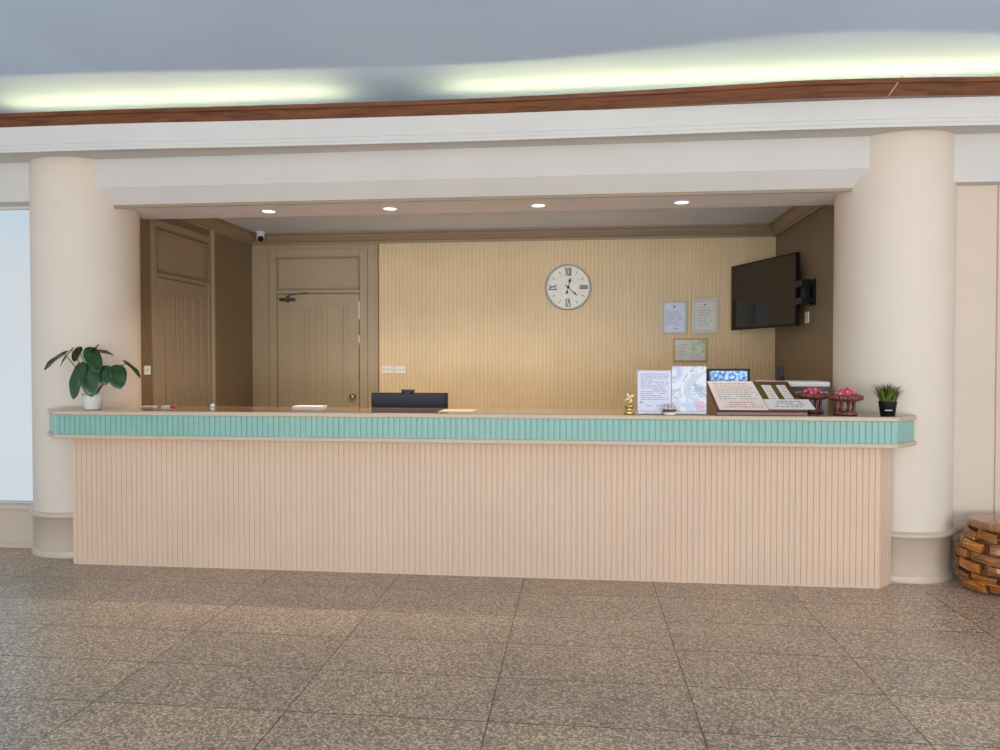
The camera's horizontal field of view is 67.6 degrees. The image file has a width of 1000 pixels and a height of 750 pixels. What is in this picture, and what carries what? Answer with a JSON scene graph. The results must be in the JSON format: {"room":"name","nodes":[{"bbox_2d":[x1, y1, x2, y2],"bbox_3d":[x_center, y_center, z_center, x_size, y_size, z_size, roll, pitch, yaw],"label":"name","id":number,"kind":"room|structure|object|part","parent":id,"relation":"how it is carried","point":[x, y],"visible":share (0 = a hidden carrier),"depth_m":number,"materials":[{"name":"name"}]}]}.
{"room":"hotel lobby","nodes":[
{"label":"hotel lobby","id":0,"kind":"room"},
{"bbox_2d":[0,162,28,206],"bbox_3d":[-5.233,-0.143,5.739,4.380,2.860,0.230,0,1,6],"label":"wall","id":1,"kind":"structure","parent":0,"point":[14,177],"depth_m":5.42,"materials":[{"name":"white paint"}]},
{"bbox_2d":[0,503,32,547],"bbox_3d":[-5.319,1.123,5.809,4.200,0.325,0.158,0,1,6],"label":"baseboard","id":2,"kind":"structure","parent":1,"relation":"attached to","point":[16,523],"depth_m":5.57,"materials":[{"name":"beige paint"}]},
{"bbox_2d":[0,206,32,502],"bbox_3d":[-4.695,-0.151,5.740,2.650,2.225,0.035,0,1,6],"label":"window","id":3,"kind":"structure","parent":1,"relation":"in","point":[11,207],"depth_m":5.60,"materials":[{"name":"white glass"}]},
{"bbox_2d":[146,219,252,406],"bbox_3d":[-2.776,-0.135,7.050,0.100,2.792,2.005,0,1,6],"label":"wall","id":4,"kind":"structure","parent":0,"point":[233,258],"depth_m":7.48,"materials":[{"name":"beige paint"}]},
{"bbox_2d":[140,219,150,407],"bbox_3d":[-2.889,0.022,5.964,0.104,2.520,0.185,0,1,6],"label":"trim","id":5,"kind":"structure","parent":4,"relation":"attached to","point":[144,225],"depth_m":5.97,"materials":[{"name":"brown wood"}]},
{"bbox_2d":[144,366,150,374],"bbox_3d":[-2.828,-0.038,5.994,0.012,0.072,0.085,0,1,6],"label":"wall switch","id":6,"kind":"object","parent":4,"relation":"attached to","point":[147,369],"visible":1,"depth_m":5.99,"materials":[{"name":"white plastic"}]},
{"bbox_2d":[150,219,215,406],"bbox_3d":[-2.765,-0.045,6.572,0.038,2.630,1.024,0,1,6],"label":"door","id":7,"kind":"structure","parent":4,"relation":"in","point":[183,340],"depth_m":6.53,"materials":[{"name":"brown paint"}]},
{"bbox_3d":[-2.781,-1.038,6.532,0.007,0.368,0.855,0,1,6],"label":"transom panel","id":8,"kind":"part","parent":7,"relation":"part of","materials":[{"name":"brown paint"}]},
{"bbox_3d":[-2.768,-1.038,6.530,0.033,0.368,0.855,0,1,6],"label":"transom moulding","id":9,"kind":"part","parent":7,"relation":"part of","materials":[{"name":"beige paint"}]},
{"bbox_2d":[177,218,255,245],"bbox_3d":[-2.692,-1.411,6.928,0.088,0.120,1.980,0,1,6],"label":"trim","id":10,"kind":"structure","parent":4,"relation":"attached to","point":[222,227],"depth_m":7.21,"materials":[{"name":"brown paint"}]},
{"bbox_2d":[96,136,868,219],"bbox_3d":[-0.232,-1.401,5.359,5.640,0.350,0.620,0,1,6],"label":"beam","id":11,"kind":"structure","parent":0,"point":[828,162],"depth_m":5.11,"materials":[{"name":"white paint"}]},
{"bbox_2d":[260,210,277,213],"bbox_3d":[-1.735,-1.226,5.608,0.128,0.009,0.128,0,1,6],"label":"recessed light","id":12,"kind":"object","parent":11,"relation":"in","point":[262,211],"visible":1,"depth_m":5.61,"materials":[{"name":"white plastic"}]},
{"bbox_2d":[382,207,398,210],"bbox_3d":[-0.810,-1.224,5.509,0.128,0.009,0.128,0,1,6],"label":"recessed light","id":13,"kind":"object","parent":11,"relation":"in","point":[383,208],"visible":1,"depth_m":5.51,"materials":[{"name":"white plastic"}]},
{"bbox_2d":[113,188,851,208],"bbox_3d":[-0.249,-1.216,5.155,5.450,0.021,0.017,0,1,6],"label":"trim","id":14,"kind":"structure","parent":11,"relation":"attached to","point":[828,189],"depth_m":5.13,"materials":[{"name":"brown paint"}]},
{"bbox_2d":[0,96,999,162],"bbox_3d":[0.522,-1.575,4.883,16.005,0.173,0.501,0,1,5],"label":"trim","id":15,"kind":"structure","parent":11,"relation":"attached to","point":[955,115],"depth_m":4.77,"materials":[{"name":"white paint"}]},
{"bbox_2d":[0,76,999,127],"bbox_3d":[0.504,-1.711,4.705,16.001,0.109,0.243,0,1,6],"label":"trim","id":16,"kind":"structure","parent":11,"relation":"attached to","point":[978,86],"depth_m":4.69,"materials":[{"name":"brown wood"}]},
{"bbox_2d":[530,204,546,207],"bbox_3d":[0.277,-1.222,5.394,0.128,0.009,0.128,0,1,6],"label":"recessed light","id":17,"kind":"object","parent":11,"relation":"in","point":[531,205],"visible":1,"depth_m":5.39,"materials":[{"name":"white plastic"}]},
{"bbox_2d":[673,200,690,204],"bbox_3d":[1.285,-1.220,5.287,0.128,0.009,0.128,0,1,6],"label":"recessed light","id":18,"kind":"object","parent":11,"relation":"in","point":[683,202],"visible":1,"depth_m":5.29,"materials":[{"name":"white plastic"}]},
{"bbox_2d":[0,548,999,749],"bbox_3d":[0.187,1.425,1.790,16.000,0.120,12.000,0,1,6],"label":"floor","id":19,"kind":"structure","parent":0,"point":[93,656],"depth_m":3.48,"materials":[{"name":"brown stone"}]},
{"bbox_2d":[29,156,141,557],"bbox_3d":[-3.107,-0.141,5.634,0.780,2.860,0.780,0,1,6],"label":"column","id":20,"kind":"structure","parent":19,"relation":"on","point":[85,291],"depth_m":5.30,"materials":[{"name":"beige paint"}]},
{"bbox_3d":[-3.107,1.129,5.659,0.780,0.320,0.780,0,1,6],"label":"skirting","id":21,"kind":"part","parent":20,"relation":"part of","materials":[{"name":"beige paint"}]},
{"bbox_2d":[47,406,916,588],"bbox_3d":[-0.259,0.765,5.228,5.729,1.064,1.032,0,1,6],"label":"reception desk","id":22,"kind":"object","parent":19,"relation":"on","point":[585,494],"depth_m":4.80,"materials":[{"name":"beige paint"}]},
{"bbox_2d":[44,344,140,409],"bbox_3d":[-2.772,0.013,5.065,0.667,0.446,0.215,0,1,-6],"label":"potted plant","id":23,"kind":"object","parent":22,"relation":"on","point":[88,375],"visible":1,"depth_m":5.02,"materials":[{"name":"green plant"}]},
{"bbox_3d":[-2.778,0.181,5.097,0.136,0.110,0.136,0,1,6],"label":"pot","id":24,"kind":"part","parent":23,"relation":"part of","materials":[{"name":"white ceramic"}]},
{"bbox_2d":[292,405,326,407],"bbox_3d":[-1.349,0.225,5.298,0.210,0.012,0.120,0,1,5],"label":"paper stack","id":25,"kind":"object","parent":22,"relation":"on","point":[297,406],"visible":1,"depth_m":5.25,"materials":[{"name":"white paper"}]},
{"bbox_2d":[371,393,447,407],"bbox_3d":[-0.669,0.337,5.500,0.570,0.410,0.180,0,1,6],"label":"computer monitor","id":26,"kind":"object","parent":22,"relation":"on","point":[378,400],"visible":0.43,"depth_m":5.48,"materials":[{"name":"black plastic"}]},
{"bbox_2d":[401,389,414,393],"bbox_3d":[-0.679,0.134,5.509,0.096,0.054,0.034,0,1,6],"label":"webcam","id":27,"kind":"object","parent":26,"relation":"on","point":[406,391],"visible":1,"depth_m":5.50,"materials":[{"name":"black plastic"}]},
{"bbox_2d":[438,409,477,411],"bbox_3d":[-0.278,0.237,4.964,0.230,0.002,0.240,0,1,6],"label":"paper sheet","id":28,"kind":"object","parent":22,"relation":"on","point":[444,410],"visible":1,"depth_m":4.96,"materials":[{"name":"beige paper"}]},
{"bbox_2d":[54,406,906,416],"bbox_3d":[-0.282,0.245,4.995,5.661,0.014,0.516,0,1,6],"label":"countertop","id":29,"kind":"structure","parent":22,"relation":"on","point":[178,408],"depth_m":5.00,"materials":[{"name":"beige stone"}]},
{"bbox_3d":[-0.284,0.411,4.982,5.729,0.027,0.552,0,1,6],"label":"trim","id":30,"kind":"part","parent":22,"relation":"part of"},
{"bbox_2d":[624,393,634,414],"bbox_3d":[0.803,0.177,4.641,0.066,0.135,0.066,0,1,6],"label":"ornament","id":31,"kind":"object","parent":22,"relation":"on","point":[629,408],"visible":1,"depth_m":4.62,"materials":[{"name":"gold metal"}]},
{"bbox_2d":[624,393,633,402],"bbox_3d":[0.802,0.141,4.632,0.062,0.062,0.018,0,1,6],"label":"flower","id":32,"kind":"object","parent":31,"relation":"on","point":[629,398],"depth_m":4.63,"materials":[{"name":"gold metal"}]},
{"bbox_2d":[624,405,634,414],"bbox_3d":[0.803,0.216,4.642,0.066,0.058,0.066,0,1,6],"label":"pot","id":33,"kind":"object","parent":31,"relation":"on","point":[629,408],"depth_m":4.62,"materials":[{"name":"gold metal"}]},
{"bbox_2d":[637,371,670,413],"bbox_3d":[0.965,0.108,4.684,0.206,0.272,0.069,0,1,6],"label":"sign holder","id":34,"kind":"object","parent":22,"relation":"on","point":[654,387],"visible":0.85,"depth_m":4.66,"materials":[{"name":"white paper"}]},
{"bbox_2d":[663,403,676,414],"bbox_3d":[1.043,0.209,4.591,0.088,0.074,0.088,0,1,6],"label":"ornament","id":35,"kind":"object","parent":22,"relation":"on","point":[669,409],"visible":1,"depth_m":4.57,"materials":[{"name":"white ceramic"}]},
{"bbox_2d":[672,366,705,414],"bbox_3d":[1.175,0.095,4.661,0.210,0.298,0.069,0,1,6],"label":"sign holder","id":36,"kind":"object","parent":22,"relation":"on","point":[688,382],"visible":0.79,"depth_m":4.63,"materials":[{"name":"paper"}]},
{"bbox_2d":[694,401,705,410],"bbox_3d":[1.237,0.190,4.625,0.070,0.062,0.004,0,1,5],"label":"print","id":37,"kind":"object","parent":36,"relation":"attached to","point":[699,405],"depth_m":4.63},
{"bbox_2d":[706,369,749,380],"bbox_3d":[1.572,0.252,5.165,0.292,0.592,0.150,0,1,6],"label":"monitor","id":38,"kind":"object","parent":22,"relation":"on","point":[711,374],"visible":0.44,"depth_m":5.13,"materials":[{"name":"black plastic"}]},
{"bbox_2d":[706,381,815,415],"bbox_3d":[1.638,0.145,4.756,0.583,0.194,0.454,0,1,6],"label":"display case","id":39,"kind":"object","parent":22,"relation":"on","point":[711,405],"depth_m":4.60,"materials":[{"name":"red wood"}]},
{"bbox_2d":[707,381,768,409],"bbox_3d":[1.507,0.127,4.762,0.292,0.162,0.452,0,1,6],"label":"notice sheet","id":40,"kind":"object","parent":39,"relation":"on","point":[728,395],"visible":1,"depth_m":4.75,"materials":[{"name":"white paper"}]},
{"bbox_2d":[761,385,778,398],"bbox_3d":[1.738,0.113,4.804,0.058,0.090,0.248,0,1,6],"label":"price card","id":41,"kind":"object","parent":39,"relation":"in","point":[769,391],"visible":1,"depth_m":4.81,"materials":[{"name":"white paper"}]},
{"bbox_3d":[1.614,0.140,4.755,0.497,0.150,0.414,0,1,6],"label":"felt panel","id":42,"kind":"part","parent":39,"relation":"part of","materials":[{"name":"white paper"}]},
{"bbox_2d":[776,385,793,398],"bbox_3d":[1.831,0.114,4.795,0.055,0.090,0.248,0,1,6],"label":"price card","id":43,"kind":"object","parent":39,"relation":"in","point":[784,391],"visible":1,"depth_m":4.80,"materials":[{"name":"white paper"}]},
{"bbox_3d":[1.777,0.180,4.595,0.272,0.054,0.148,0,1,6],"label":"notice strip","id":44,"kind":"part","parent":39,"relation":"part of","materials":[{"name":"white paper"}]},
{"bbox_2d":[756,380,829,410],"bbox_3d":[2.043,0.294,5.234,0.410,0.505,0.385,0,1,6],"label":"printer","id":45,"kind":"object","parent":22,"relation":"on","point":[798,386],"visible":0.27,"depth_m":5.07,"materials":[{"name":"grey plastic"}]},
{"bbox_2d":[776,366,784,380],"bbox_3d":[2.008,-0.011,5.345,0.064,0.100,0.064,0,1,6],"label":"telephone handset","id":46,"kind":"object","parent":45,"relation":"on","point":[780,369],"visible":1,"depth_m":5.34,"materials":[{"name":"black plastic"}]},
{"bbox_3d":[2.045,0.059,5.244,0.410,0.035,0.355,0,1,6],"label":"lid","id":47,"kind":"part","parent":45,"relation":"part of","materials":[{"name":"grey plastic"}]},
{"bbox_2d":[796,392,828,412],"bbox_3d":[2.011,0.178,4.810,0.209,0.126,0.208,0,1,6],"label":"tray","id":48,"kind":"object","parent":22,"relation":"on","point":[810,396],"visible":0.73,"depth_m":4.75,"materials":[{"name":"red wood"}]},
{"bbox_2d":[802,387,822,393],"bbox_3d":[2.013,0.100,4.807,0.122,0.047,0.129,0,1,6],"label":"flower garland","id":49,"kind":"object","parent":48,"relation":"on","point":[813,389],"visible":0.96,"depth_m":4.78},
{"bbox_3d":[2.011,0.137,4.809,0.209,0.043,0.208,0,1,6],"label":"dish","id":50,"kind":"part","parent":48,"relation":"part of","materials":[{"name":"red wood"}]},
{"bbox_2d":[827,394,863,415],"bbox_3d":[2.125,0.182,4.597,0.209,0.126,0.208,0,1,6],"label":"tray","id":51,"kind":"object","parent":22,"relation":"on","point":[850,400],"visible":0.92,"depth_m":4.54,"materials":[{"name":"red wood"}]},
{"bbox_2d":[834,387,856,394],"bbox_3d":[2.125,0.102,4.596,0.126,0.055,0.130,0,1,6],"label":"flower garland","id":52,"kind":"object","parent":51,"relation":"on","point":[846,391],"visible":0.96,"depth_m":4.56},
{"bbox_3d":[2.125,0.141,4.596,0.209,0.043,0.208,0,1,6],"label":"dish","id":53,"kind":"part","parent":51,"relation":"part of","materials":[{"name":"red wood"}]},
{"bbox_2d":[869,384,908,415],"bbox_3d":[2.346,0.146,4.528,0.247,0.202,0.238,0,1,6],"label":"potted grass","id":54,"kind":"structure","parent":22,"relation":"on","point":[888,397],"depth_m":4.49,"materials":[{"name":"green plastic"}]},
{"bbox_2d":[878,401,897,415],"bbox_3d":[2.349,0.203,4.528,0.106,0.088,0.106,0,1,6],"label":"pot","id":55,"kind":"object","parent":54,"relation":"attached to","point":[886,408],"depth_m":4.49,"materials":[{"name":"black plastic"}]},
{"bbox_2d":[832,130,957,583],"bbox_3d":[2.636,-0.129,5.029,0.780,2.860,0.780,0,1,6],"label":"column","id":56,"kind":"structure","parent":19,"relation":"on","point":[894,279],"depth_m":4.70,"materials":[{"name":"beige paint"}]},
{"bbox_3d":[2.636,1.141,5.054,0.780,0.320,0.780,0,1,6],"label":"skirting","id":57,"kind":"part","parent":56,"relation":"part of","materials":[{"name":"beige paint"}]},
{"bbox_2d":[953,513,999,594],"bbox_3d":[3.084,1.094,4.557,0.539,0.424,0.544,0,1,6],"label":"wooden stool","id":58,"kind":"object","parent":19,"relation":"on","point":[984,529],"visible":1,"depth_m":4.49,"materials":[{"name":"brown wood"}]},
{"bbox_3d":[3.089,0.908,4.559,0.406,0.051,0.406,0,1,6],"label":"seat","id":59,"kind":"part","parent":58,"relation":"part of","materials":[{"name":"brown wood"}]},
{"bbox_2d":[0,0,999,112],"bbox_3d":[0.209,-1.899,1.933,16.000,0.120,6.820,0,1,6],"label":"ceiling","id":60,"kind":"structure","parent":0,"point":[56,55],"depth_m":4.27,"materials":[{"name":"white paint"}]},
{"bbox_2d":[219,206,791,232],"bbox_3d":[-0.050,-1.505,6.706,5.588,0.080,2.100,0,1,6],"label":"ceiling","id":61,"kind":"structure","parent":0,"point":[720,215],"depth_m":7.12,"materials":[{"name":"grey paint"}]},
{"bbox_2d":[255,231,265,241],"bbox_3d":[-2.485,-1.432,7.750,0.106,0.107,0.107,0,1,6],"label":"security camera","id":62,"kind":"object","parent":61,"relation":"attached to","point":[260,234],"visible":1,"depth_m":7.71,"materials":[{"name":"white plastic"}]},
{"bbox_2d":[252,237,775,408],"bbox_3d":[0.024,-0.148,7.714,5.488,2.792,0.133,0,1,6],"label":"wall","id":63,"kind":"structure","parent":0,"point":[477,324],"depth_m":7.62,"materials":[{"name":"beige paint"}]},
{"bbox_2d":[269,248,367,406],"bbox_3d":[-1.914,-0.037,7.830,1.064,2.565,0.092,0,1,6],"label":"door","id":64,"kind":"structure","parent":63,"relation":"in","point":[318,298],"depth_m":7.85,"materials":[{"name":"beige paint"}]},
{"bbox_3d":[-1.909,-1.067,7.850,0.900,0.343,0.007,0,1,6],"label":"transom panel","id":65,"kind":"part","parent":64,"relation":"part of","materials":[{"name":"beige paint"}]},
{"bbox_3d":[-1.911,-1.066,7.837,0.900,0.343,0.033,0,1,6],"label":"transom moulding","id":66,"kind":"part","parent":64,"relation":"part of","materials":[{"name":"brown paint"}]},
{"bbox_3d":[-1.537,0.226,7.785,0.060,0.060,0.073,0,1,6],"label":"knob","id":67,"kind":"part","parent":64,"relation":"part of","materials":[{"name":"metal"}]},
{"bbox_2d":[382,366,392,372],"bbox_3d":[-1.171,-0.058,7.783,0.121,0.072,0.012,0,1,6],"label":"switch plate","id":68,"kind":"object","parent":63,"relation":"attached to","point":[385,369],"visible":1,"depth_m":7.78,"materials":[{"name":"white plastic"}]},
{"bbox_2d":[394,366,405,372],"bbox_3d":[-1.041,-0.055,7.769,0.121,0.072,0.012,0,1,6],"label":"switch plate","id":69,"kind":"object","parent":63,"relation":"attached to","point":[397,369],"visible":1,"depth_m":7.76,"materials":[{"name":"white plastic"}]},
{"bbox_2d":[252,223,773,245],"bbox_3d":[0.034,-1.424,7.589,5.368,0.120,0.088,0,1,6],"label":"trim","id":70,"kind":"structure","parent":63,"relation":"attached to","point":[761,229],"depth_m":7.56,"materials":[{"name":"brown paint"}]},
{"bbox_2d":[545,264,590,309],"bbox_3d":[0.689,-0.886,7.550,0.464,0.464,0.034,0,1,6],"label":"wall clock","id":71,"kind":"object","parent":63,"relation":"attached to","point":[568,286],"visible":1,"depth_m":7.55,"materials":[{"name":"silver metal"}]},
{"bbox_2d":[662,301,686,333],"bbox_3d":[1.740,-0.572,7.455,0.244,0.332,0.020,0,1,6],"label":"picture frame","id":72,"kind":"object","parent":63,"relation":"attached to","point":[674,313],"visible":1,"depth_m":7.46,"materials":[{"name":"white paper"}]},
{"bbox_2d":[673,338,706,361],"bbox_3d":[1.893,-0.249,7.445,0.331,0.239,0.020,0,1,6],"label":"picture frame","id":73,"kind":"object","parent":63,"relation":"attached to","point":[684,349],"visible":1,"depth_m":7.45,"materials":[{"name":"gold metal"}]},
{"bbox_2d":[690,340,704,355],"bbox_3d":[1.968,-0.262,7.439,0.141,0.173,0.002,0,1,6],"label":"print","id":74,"kind":"object","parent":73,"relation":"attached to","point":[697,347],"depth_m":7.44},
{"bbox_2d":[691,298,717,333],"bbox_3d":[2.034,-0.586,7.424,0.257,0.349,0.020,0,1,6],"label":"picture frame","id":75,"kind":"object","parent":63,"relation":"attached to","point":[704,311],"visible":1,"depth_m":7.42,"materials":[{"name":"grey paper"}]},
{"bbox_2d":[775,205,833,410],"bbox_3d":[2.663,-0.122,6.369,0.115,2.792,2.010,0,1,6],"label":"wall","id":76,"kind":"structure","parent":0,"point":[805,350],"depth_m":6.17,"materials":[{"name":"beige paint"}]},
{"bbox_2d":[731,252,815,329],"bbox_3d":[2.448,-0.738,6.720,0.142,0.624,1.284,0,1,-10],"label":"television","id":77,"kind":"object","parent":76,"relation":"attached to","point":[765,293],"visible":1,"depth_m":6.71,"materials":[{"name":"black plastic"}]},
{"bbox_2d":[768,205,824,236],"bbox_3d":[2.559,-1.400,6.370,0.088,0.120,1.980,0,1,6],"label":"trim","id":78,"kind":"structure","parent":76,"relation":"attached to","point":[793,215],"depth_m":6.64,"materials":[{"name":"brown paint"}]},
{"bbox_2d":[805,311,808,322],"bbox_3d":[2.594,-0.487,6.319,0.012,0.095,0.100,0,1,6],"label":"wall socket","id":79,"kind":"object","parent":76,"relation":"attached to","point":[806,313],"visible":1,"depth_m":6.29,"materials":[{"name":"white plastic"}]},
{"bbox_2d":[953,185,999,523],"bbox_3d":[5.622,-0.122,4.642,5.800,2.860,0.120,0,1,6],"label":"wall","id":80,"kind":"structure","parent":0,"point":[976,206],"depth_m":4.85,"materials":[{"name":"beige paint"}]},
{"bbox_2d":[952,524,999,574],"bbox_3d":[5.663,1.145,4.585,5.700,0.330,0.042,0,1,6],"label":"baseboard","id":81,"kind":"structure","parent":80,"relation":"attached to","point":[959,527],"depth_m":4.87,"materials":[{"name":"beige paint"}]},
{"bbox_2d":[954,133,999,185],"bbox_3d":[5.580,-1.383,4.506,5.860,0.332,0.110,0,1,6],"label":"trim","id":82,"kind":"structure","parent":80,"relation":"attached to","point":[976,156],"depth_m":4.72,"materials":[{"name":"white paint"}]},
{"bbox_2d":[994,185,999,513],"bbox_3d":[3.215,-0.124,4.832,0.012,2.198,0.019,0,1,6],"label":"trim","id":83,"kind":"structure","parent":80,"relation":"attached to","point":[998,217],"depth_m":4.83,"materials":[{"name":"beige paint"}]}
]}

